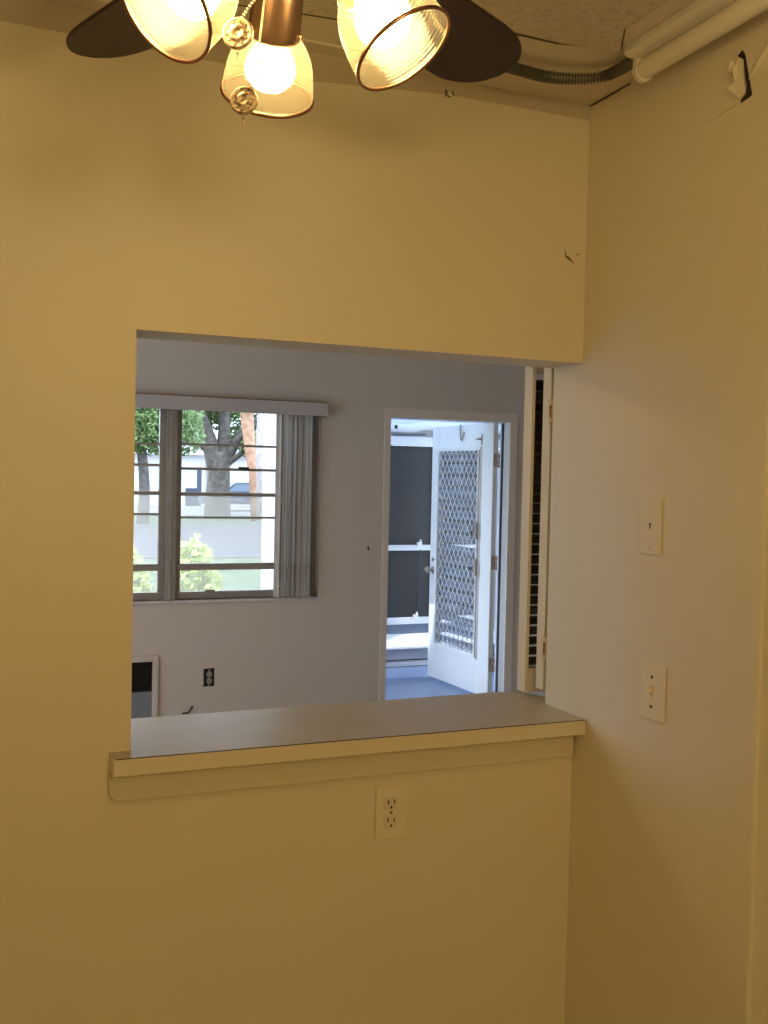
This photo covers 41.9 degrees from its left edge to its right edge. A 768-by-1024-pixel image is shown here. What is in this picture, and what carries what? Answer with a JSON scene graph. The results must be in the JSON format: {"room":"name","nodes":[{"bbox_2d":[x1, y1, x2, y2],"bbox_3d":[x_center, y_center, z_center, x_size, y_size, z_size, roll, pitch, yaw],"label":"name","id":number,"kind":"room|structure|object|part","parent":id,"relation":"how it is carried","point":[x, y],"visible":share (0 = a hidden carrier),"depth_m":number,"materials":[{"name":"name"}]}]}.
{"room":"dining room","nodes":[
{"label":"dining room","id":0,"kind":"room"},
{"bbox_2d":[261,414,275,588],"bbox_3d":[-0.686,0.254,7.475,0.100,2.160,1.320,0,2,-23],"label":"wall","id":1,"kind":"structure","parent":0,"point":[269,425],"depth_m":7.88,"materials":[{"name":"white paint"}]},
{"bbox_2d":[0,20,589,1023],"bbox_3d":[-0.972,0.246,1.781,3.000,2.530,0.125,0,2,-23],"label":"wall","id":2,"kind":"structure","parent":0,"point":[136,202],"depth_m":1.98,"materials":[{"name":"beige paint"}]},
{"bbox_2d":[89,0,418,64],"bbox_3d":[-1.069,-0.923,1.570,2.640,0.005,0.010,0,2,-23],"label":"trim","id":3,"kind":"structure","parent":2,"relation":"attached to","point":[217,23],"depth_m":1.97,"materials":[{"name":"beige paint"}]},
{"bbox_2d":[0,0,589,120],"bbox_3d":[-0.923,-0.897,1.686,3.000,0.054,0.002,0,2,-23],"label":"trim","id":4,"kind":"structure","parent":2,"relation":"attached to","point":[34,13],"depth_m":2.01,"materials":[{"name":"beige paint"}]},
{"bbox_2d":[110,692,585,777],"bbox_3d":[-0.073,0.473,2.211,1.083,0.034,0.324,0,2,-23],"label":"countertop","id":5,"kind":"structure","parent":2,"relation":"attached to","point":[177,743],"depth_m":2.13,"materials":[{"name":"white laminate"}]},
{"bbox_2d":[108,736,573,800],"bbox_3d":[-0.046,0.524,2.101,1.032,0.059,0.012,0,2,-23],"label":"apron","id":6,"kind":"object","parent":5,"relation":"attached to","point":[126,788],"visible":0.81,"depth_m":2.07,"materials":[{"name":"beige paint"}]},
{"bbox_2d":[375,784,405,839],"bbox_3d":[0.014,0.638,2.134,0.070,0.114,0.007,0,2,-23],"label":"wall outlet","id":7,"kind":"object","parent":2,"relation":"attached to","point":[390,804],"visible":1,"depth_m":2.13,"materials":[{"name":"beige plastic"}]},
{"bbox_2d":[384,815,397,828],"bbox_3d":[0.015,0.658,2.133,0.033,0.028,0.003,0,2,-23],"label":"receptacle","id":8,"kind":"object","parent":7,"relation":"attached to","point":[390,821],"depth_m":2.13,"materials":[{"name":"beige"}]},
{"bbox_2d":[384,796,398,809],"bbox_3d":[0.015,0.619,2.131,0.033,0.028,0.003,0,2,-23],"label":"receptacle","id":9,"kind":"object","parent":7,"relation":"attached to","point":[390,802],"depth_m":2.13,"materials":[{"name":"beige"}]},
{"bbox_2d":[219,1,665,50],"bbox_3d":[-0.280,-0.855,-0.014,2.886,0.004,3.565,0,2,-23],"label":"trim","id":10,"kind":"structure","parent":2,"relation":"attached to","point":[517,34],"depth_m":1.89,"materials":[{"name":"brown"}]},
{"bbox_2d":[445,90,453,97],"bbox_3d":[0.138,-0.884,2.121,0.019,0.014,0.010,0,2,-23],"label":"wall hook","id":11,"kind":"object","parent":2,"relation":"attached to","point":[449,94],"visible":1,"depth_m":2.12,"materials":[{"name":"white metal"}]},
{"bbox_2d":[517,366,553,691],"bbox_3d":[0.528,0.025,2.527,0.350,0.852,0.120,0,2,-23],"label":"shutter","id":12,"kind":"object","parent":2,"relation":"attached to","point":[538,403],"visible":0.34,"depth_m":2.49,"materials":[{"name":"beige paint"}]},
{"bbox_3d":[0.544,0.017,2.502,0.340,0.834,0.034,0,2,-23],"label":"shutter panel","id":13,"kind":"part","parent":12,"relation":"part of","materials":[{"name":"beige paint"}]},
{"bbox_2d":[565,249,577,263],"bbox_3d":[0.422,-0.574,2.255,0.036,0.030,0.004,0,2,-23],"label":"chip","id":14,"kind":"object","parent":2,"relation":"attached to","point":[568,255],"visible":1,"depth_m":2.25,"materials":[{"name":"brown paint"}]},
{"bbox_2d":[132,338,543,716],"bbox_3d":[-1.461,0.088,6.362,7.600,2.530,0.130,0,2,-23],"label":"wall","id":15,"kind":"structure","parent":0,"point":[325,650],"depth_m":6.73,"materials":[{"name":"white paint"}]},
{"bbox_2d":[131,655,158,718],"bbox_3d":[-1.818,1.116,6.170,0.849,0.432,0.030,0,2,-23],"label":"wall heater","id":16,"kind":"object","parent":15,"relation":"attached to","point":[145,669],"visible":0.26,"depth_m":6.30,"materials":[{"name":"white paint"}]},
{"bbox_3d":[-1.822,1.209,6.178,0.775,0.165,0.018,0,2,-23],"label":"panel","id":17,"kind":"part","parent":16,"relation":"part of","materials":[{"name":"grey metal"}]},
{"bbox_2d":[132,662,151,690],"bbox_3d":[-1.816,1.030,6.168,0.775,0.174,0.012,0,2,-23],"label":"grille","id":18,"kind":"object","parent":16,"relation":"attached to","point":[141,671],"depth_m":6.30,"materials":[{"name":"black metal"}]},
{"bbox_2d":[202,668,213,686],"bbox_3d":[-1.129,1.065,6.462,0.076,0.117,0.014,0,2,-23],"label":"outlet","id":19,"kind":"object","parent":15,"relation":"attached to","point":[208,674],"visible":1,"depth_m":6.46,"materials":[{"name":"black plastic"}]},
{"bbox_2d":[206,678,211,683],"bbox_3d":[-1.125,1.087,6.463,0.034,0.032,0.011,0,2,-23],"label":"receptacle","id":20,"kind":"object","parent":19,"relation":"attached to","point":[208,680],"depth_m":6.46,"materials":[{"name":"plastic"}]},
{"bbox_2d":[133,409,318,604],"bbox_3d":[-1.422,-0.065,6.359,2.108,1.284,0.163,0,2,-23],"label":"window","id":21,"kind":"structure","parent":15,"relation":"in","point":[168,566],"depth_m":6.38,"materials":[{"name":"metal"}]},
{"bbox_3d":[-1.870,-0.082,6.175,1.029,1.176,0.032,0,2,-23],"label":"sash","id":22,"kind":"part","parent":21,"relation":"part of","materials":[{"name":"metal"}]},
{"bbox_3d":[-1.418,0.568,6.338,2.108,0.022,0.073,0,2,-23],"label":"sill","id":23,"kind":"part","parent":21,"relation":"part of","materials":[{"name":"stone"}]},
{"bbox_2d":[135,393,327,597],"bbox_3d":[-1.392,-0.089,6.259,2.146,1.284,0.096,0,2,-23],"label":"vertical blind","id":24,"kind":"object","parent":21,"relation":"attached to","point":[294,419],"visible":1,"depth_m":6.56,"materials":[{"name":"grey"}]},
{"bbox_3d":[-0.909,-0.074,6.573,0.915,1.176,0.032,0,2,-23],"label":"sash","id":25,"kind":"part","parent":21,"relation":"part of","materials":[{"name":"metal"}]},
{"bbox_2d":[363,540,372,555],"bbox_3d":[-0.108,0.247,6.849,0.074,0.112,0.016,0,2,-23],"label":"wall switch","id":26,"kind":"object","parent":15,"relation":"attached to","point":[367,544],"visible":1,"depth_m":6.85,"materials":[{"name":"white paint"}]},
{"bbox_2d":[378,407,517,700],"bbox_3d":[0.284,0.310,7.528,1.040,2.086,0.965,0,2,-23],"label":"door","id":27,"kind":"structure","parent":15,"relation":"in","point":[472,671],"depth_m":7.39,"materials":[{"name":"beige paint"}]},
{"bbox_3d":[0.363,0.462,8.021,0.074,0.060,0.062,0,2,-23],"label":"knob","id":28,"kind":"part","parent":27,"relation":"part of","materials":[{"name":"metal"}]},
{"bbox_2d":[435,450,477,653],"bbox_3d":[0.551,0.288,7.705,0.005,1.522,0.594,0,2,-26],"label":"grille","id":29,"kind":"object","parent":27,"relation":"attached to","point":[442,457],"depth_m":7.72,"materials":[{"name":"white metal"}]},
{"bbox_3d":[0.553,0.293,7.701,0.012,1.580,0.660,0,2,-26],"label":"glazing frame","id":30,"kind":"part","parent":27,"relation":"part of","materials":[{"name":"white paint"}]},
{"bbox_3d":[0.660,0.409,7.432,0.022,0.120,0.076,0,2,-23],"label":"crank handle","id":31,"kind":"part","parent":27,"relation":"part of","materials":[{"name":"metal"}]},
{"bbox_3d":[0.666,0.139,7.423,0.022,0.120,0.076,0,2,-23],"label":"crank handle","id":32,"kind":"part","parent":27,"relation":"part of","materials":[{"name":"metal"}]},
{"bbox_3d":[0.684,0.310,7.412,0.008,1.540,0.012,0,2,-23],"label":"operator rail","id":33,"kind":"part","parent":27,"relation":"part of","materials":[{"name":"metal"}]},
{"bbox_2d":[524,691,544,696],"bbox_3d":[-1.516,1.329,6.313,7.480,0.050,0.014,0,2,-23],"label":"baseboard","id":34,"kind":"structure","parent":15,"relation":"attached to","point":[540,693],"depth_m":7.41,"materials":[{"name":"white paint"}]},
{"bbox_2d":[41,0,695,105],"bbox_3d":[0.381,-0.921,0.211,4.520,0.156,3.720,0,2,-23],"label":"ceiling","id":35,"kind":"structure","parent":0,"point":[539,54],"depth_m":1.89,"materials":[{"name":"beige paint"}]},
{"bbox_2d":[66,0,521,124],"bbox_3d":[-0.149,-0.648,1.110,0.979,0.482,1.018,0,2,-23],"label":"ceiling fan","id":36,"kind":"object","parent":35,"relation":"hanging from","point":[453,40],"visible":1,"depth_m":1.34,"materials":[{"name":"brown metal"}]},
{"bbox_3d":[-0.331,-0.689,1.394,0.140,0.032,0.363,0,2,-39],"label":"blade","id":37,"kind":"part","parent":36,"relation":"part of","materials":[{"name":"brown wood"}]},
{"bbox_2d":[166,0,225,20],"bbox_3d":[-0.173,-0.580,1.065,0.126,0.130,0.086,0,2,-23],"label":"bulb","id":38,"kind":"object","parent":36,"relation":"attached to","point":[192,10],"depth_m":1.04,"materials":[{"name":"beige glass"}]},
{"bbox_3d":[-0.130,-0.576,1.065,0.014,0.128,0.053,2,2,34],"label":"pull chain","id":39,"kind":"part","parent":36,"relation":"part of","materials":[{"name":"beige"}]},
{"bbox_3d":[-0.131,-0.543,1.077,0.007,0.194,0.062,1,2,-1],"label":"pull chain","id":40,"kind":"part","parent":36,"relation":"part of","materials":[{"name":"gold metal"}]},
{"bbox_2d":[245,0,302,93],"bbox_3d":[-0.131,-0.584,1.210,0.071,0.130,0.129,0,2,-23],"label":"bulb","id":41,"kind":"object","parent":36,"relation":"attached to","point":[281,29],"depth_m":1.20,"materials":[{"name":"beige glass"}]},
{"bbox_2d":[336,0,410,48],"bbox_3d":[-0.026,-0.579,1.098,0.104,0.142,0.098,0,2,-23],"label":"bulb","id":42,"kind":"object","parent":36,"relation":"attached to","point":[371,16],"depth_m":1.07,"materials":[{"name":"beige glass"}]},
{"bbox_3d":[0.082,-0.681,1.418,0.140,0.032,0.363,2,2,33],"label":"blade","id":43,"kind":"part","parent":36,"relation":"part of","materials":[{"name":"brown wood"}]},
{"bbox_2d":[505,57,632,84],"bbox_3d":[0.299,-0.888,1.999,0.411,0.031,0.115,1,2,-4],"label":"conduit","id":44,"kind":"object","parent":35,"relation":"attached to","point":[521,70],"visible":0.56,"depth_m":2.03,"materials":[{"name":"grey metal"}]},
{"bbox_2d":[624,0,767,83],"bbox_3d":[0.744,-0.846,1.377,0.084,0.064,1.270,0,2,-23],"label":"fluorescent light","id":45,"kind":"object","parent":35,"relation":"attached to","point":[700,23],"visible":1,"depth_m":1.81,"materials":[{"name":"white plastic"}]},
{"bbox_2d":[260,413,499,662],"bbox_3d":[0.041,0.235,8.539,2.257,2.160,0.090,0,2,-23],"label":"wall","id":46,"kind":"structure","parent":0,"point":[418,653],"depth_m":8.59,"materials":[{"name":"grey paint"}]},
{"bbox_2d":[386,657,494,666],"bbox_3d":[0.037,1.298,8.526,2.057,0.035,0.012,0,2,-23],"label":"baseboard","id":47,"kind":"structure","parent":46,"relation":"attached to","point":[413,663],"depth_m":8.59,"materials":[{"name":"white paint"}]},
{"bbox_2d":[386,655,494,661],"bbox_3d":[0.037,1.264,8.529,2.057,0.009,0.004,0,2,-23],"label":"trim","id":48,"kind":"structure","parent":46,"relation":"attached to","point":[493,655],"depth_m":8.59,"materials":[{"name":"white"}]},
{"bbox_2d":[386,436,499,649],"bbox_3d":[0.067,0.255,8.475,2.057,1.795,0.170,0,2,-23],"label":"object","id":49,"kind":"structure","parent":46,"relation":"in","point":[410,461],"depth_m":8.59,"materials":[{"name":"white paint"}]},
{"bbox_3d":[0.096,1.000,8.571,0.640,0.090,0.005,0,2,-23],"label":"panel","id":50,"kind":"part","parent":49,"relation":"part of","materials":[{"name":"blue"}]},
{"bbox_3d":[0.100,0.928,8.561,0.640,0.055,0.057,0,2,-23],"label":"rail","id":51,"kind":"part","parent":49,"relation":"part of","materials":[{"name":"white paint"}]},
{"bbox_3d":[0.104,0.613,8.558,0.640,0.575,0.005,0,2,-23],"label":"dark pane","id":52,"kind":"part","parent":49,"relation":"part of","materials":[{"name":"grey glass"}]},
{"bbox_3d":[0.115,0.303,8.537,0.640,0.046,0.065,0,2,-23],"label":"meeting rail","id":53,"kind":"part","parent":49,"relation":"part of","materials":[{"name":"white metal"}]},
{"bbox_3d":[0.120,-0.142,8.534,0.640,0.844,0.005,0,2,-23],"label":"dark pane","id":54,"kind":"part","parent":49,"relation":"part of","materials":[{"name":"grey glass"}]},
{"bbox_3d":[0.293,0.599,8.598,0.038,0.560,0.009,0,2,-26],"label":"pull rod","id":55,"kind":"part","parent":49,"relation":"part of","materials":[{"name":"silver metal"}]},
{"bbox_3d":[0.055,1.095,8.488,2.057,0.114,0.140,0,2,-23],"label":"sill","id":56,"kind":"part","parent":49,"relation":"part of","materials":[{"name":"white paint"}]},
{"bbox_3d":[0.696,1.005,8.819,0.580,0.090,0.005,0,2,-23],"label":"panel","id":57,"kind":"part","parent":49,"relation":"part of","materials":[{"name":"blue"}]},
{"bbox_3d":[0.701,0.933,8.810,0.580,0.055,0.057,0,2,-23],"label":"rail","id":58,"kind":"part","parent":49,"relation":"part of","materials":[{"name":"white metal"}]},
{"bbox_3d":[0.704,0.618,8.807,0.580,0.575,0.005,0,2,-23],"label":"dark pane","id":59,"kind":"part","parent":49,"relation":"part of","materials":[{"name":"white metal"}]},
{"bbox_3d":[0.721,-0.137,8.783,0.580,0.844,0.005,0,2,-23],"label":"dark pane","id":60,"kind":"part","parent":49,"relation":"part of","materials":[{"name":"white metal"}]},
{"bbox_3d":[0.716,0.308,8.786,0.580,0.046,0.065,0,2,-23],"label":"meeting rail","id":61,"kind":"part","parent":49,"relation":"part of","materials":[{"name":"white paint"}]},
{"bbox_3d":[0.712,0.241,8.795,0.620,1.600,0.050,0,2,-23],"label":"frame","id":62,"kind":"part","parent":49,"relation":"part of","materials":[{"name":"white paint"}]},
{"bbox_2d":[391,419,499,434],"bbox_3d":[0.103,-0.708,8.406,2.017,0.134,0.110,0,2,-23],"label":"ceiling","id":63,"kind":"structure","parent":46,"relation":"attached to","point":[396,425],"depth_m":8.46,"materials":[{"name":"white paint"}]},
{"bbox_3d":[0.213,-0.652,8.477,0.300,0.021,0.011,1,2,-22],"label":"cord","id":64,"kind":"part","parent":63,"relation":"part of","materials":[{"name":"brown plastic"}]},
{"bbox_3d":[0.091,-0.754,8.437,2.017,0.045,0.040,0,2,-23],"label":"shade rail","id":65,"kind":"part","parent":63,"relation":"part of","materials":[{"name":"white paint"}]},
{"bbox_2d":[385,665,493,699],"bbox_3d":[0.267,1.399,7.971,2.257,0.119,1.420,0,2,-23],"label":"floor","id":66,"kind":"structure","parent":0,"point":[402,682],"depth_m":7.80,"materials":[{"name":"blue paint"}]},
{"bbox_2d":[545,10,767,1023],"bbox_3d":[0.585,0.269,2.113,0.130,2.530,0.704,0,2,-23],"label":"wall","id":67,"kind":"structure","parent":0,"point":[667,399],"depth_m":1.99,"materials":[{"name":"beige paint"}]},
{"bbox_2d":[590,83,629,106],"bbox_3d":[0.492,-0.908,2.188,0.003,0.005,0.146,0,2,-23],"label":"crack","id":68,"kind":"structure","parent":67,"relation":"attached to","point":[629,83],"depth_m":2.18,"materials":[{"name":"brown"}]},
{"bbox_2d":[639,498,661,554],"bbox_3d":[0.542,0.029,2.042,0.007,0.114,0.066,0,2,-23],"label":"light switch","id":69,"kind":"object","parent":67,"relation":"attached to","point":[650,508],"visible":1,"depth_m":2.04,"materials":[{"name":"beige plastic"}]},
{"bbox_2d":[640,661,665,723],"bbox_3d":[0.539,0.364,2.029,0.018,0.114,0.074,0,2,-23],"label":"toggle switch","id":70,"kind":"object","parent":67,"relation":"attached to","point":[653,676],"visible":1,"depth_m":2.03,"materials":[{"name":"beige plastic"}]},
{"bbox_2d":[705,45,767,124],"bbox_3d":[0.635,-0.782,1.822,0.016,0.104,0.177,0,2,-23],"label":"wallboard tear","id":71,"kind":"object","parent":67,"relation":"attached to","point":[738,88],"visible":1,"depth_m":1.81,"materials":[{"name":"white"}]},
{"label":"outside","id":72,"kind":"structure","parent":0,"visible":0},
{"bbox_2d":[133,523,261,558],"bbox_3d":[4.136,0.797,32.552,150.000,0.062,15.000,0,2,-23],"label":"ground","id":73,"kind":"structure","parent":72,"point":[227,540],"depth_m":27.61,"materials":[{"name":"concrete"}]},
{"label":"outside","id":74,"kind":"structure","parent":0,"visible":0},
{"bbox_2d":[134,515,261,591],"bbox_3d":[-10.654,-1.116,81.350,200.000,0.001,145.440,0,2,-23],"label":"ground","id":75,"kind":"structure","parent":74,"point":[247,579],"depth_m":18.40,"materials":[{"name":"grey concrete"}]},
{"bbox_2d":[133,544,153,591],"bbox_3d":[-2.440,0.818,9.364,0.596,1.157,0.487,0,2,-23],"label":"bush","id":76,"kind":"object","parent":75,"relation":"on","point":[140,578],"visible":0.12,"depth_m":9.34,"materials":[{"name":"green plant"}]},
{"bbox_2d":[135,408,205,523],"bbox_3d":[-8.109,-2.490,35.569,3.457,6.033,4.685,3,2,40],"label":"shade tree","id":77,"kind":"object","parent":75,"relation":"on","point":[146,419],"visible":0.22,"depth_m":35.22,"materials":[{"name":"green plant"}]},
{"bbox_2d":[136,408,257,515],"bbox_3d":[-7.328,-3.429,44.132,6.119,7.396,7.032,2,2,33],"label":"oak tree","id":78,"kind":"object","parent":75,"relation":"on","point":[215,456],"visible":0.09,"depth_m":42.19,"materials":[{"name":"grey plant"}]},
{"bbox_2d":[180,532,223,590],"bbox_3d":[-1.812,0.789,9.508,0.654,1.235,0.530,0,2,-23],"label":"bush","id":79,"kind":"object","parent":75,"relation":"on","point":[200,553],"visible":0.32,"depth_m":9.42,"materials":[{"name":"green plant"}]},
{"bbox_2d":[240,413,256,520],"bbox_3d":[-5.443,-2.569,39.279,1.447,5.856,1.447,0,2,-23],"label":"palm tree","id":80,"kind":"object","parent":75,"relation":"on","point":[247,420],"visible":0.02,"depth_m":39.22,"materials":[{"name":"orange plant"}]},
{"bbox_2d":[256,413,262,519],"bbox_3d":[-4.049,-3.418,41.824,2.988,7.440,1.796,0,2,-23],"label":"tree","id":81,"kind":"object","parent":75,"relation":"on","point":[259,437],"visible":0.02,"depth_m":40.87,"materials":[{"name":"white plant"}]},
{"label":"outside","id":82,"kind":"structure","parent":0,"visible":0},
{"bbox_2d":[134,504,250,515],"bbox_3d":[-5.516,-0.164,55.865,150.000,0.064,20.500,0,2,-23],"label":"ground","id":83,"kind":"structure","parent":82,"point":[185,510],"depth_m":49.61,"materials":[{"name":"grey concrete"}]},
{"bbox_2d":[134,438,204,505],"bbox_3d":[-15.155,-2.678,58.540,9.400,4.400,7.200,0,2,-23],"label":"house","id":84,"kind":"structure","parent":83,"relation":"on","point":[191,480],"depth_m":56.91,"materials":[{"name":"white paint"}]},
{"bbox_3d":[-13.049,-1.954,56.122,1.100,1.160,0.020,0,2,-23],"label":"pane","id":85,"kind":"part","parent":84,"relation":"part of","materials":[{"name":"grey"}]},
{"bbox_3d":[-11.156,-1.939,56.907,1.100,1.160,0.020,0,2,-23],"label":"pane","id":86,"kind":"part","parent":84,"relation":"part of","materials":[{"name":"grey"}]},
{"bbox_3d":[-10.833,-1.388,57.096,0.900,2.100,0.071,0,2,-23],"label":"door","id":87,"kind":"part","parent":84,"relation":"part of","materials":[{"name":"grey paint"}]},
{"bbox_2d":[197,482,249,504],"bbox_3d":[-7.267,-0.780,50.512,3.943,1.436,1.640,0,2,-23],"label":"parked car","id":88,"kind":"object","parent":83,"relation":"on","point":[235,487],"visible":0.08,"depth_m":49.70,"materials":[{"name":"grey paint"}]},
{"bbox_2d":[205,432,249,505],"bbox_3d":[-6.114,-2.639,63.368,10.600,4.400,7.200,0,2,-23],"label":"house","id":89,"kind":"structure","parent":83,"relation":"on","point":[235,476],"depth_m":59.15,"materials":[{"name":"white paint"}]},
{"bbox_3d":[-8.212,-1.950,59.208,1.100,1.160,0.020,0,2,-23],"label":"pane","id":90,"kind":"part","parent":89,"relation":"part of","materials":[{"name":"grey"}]}
]}

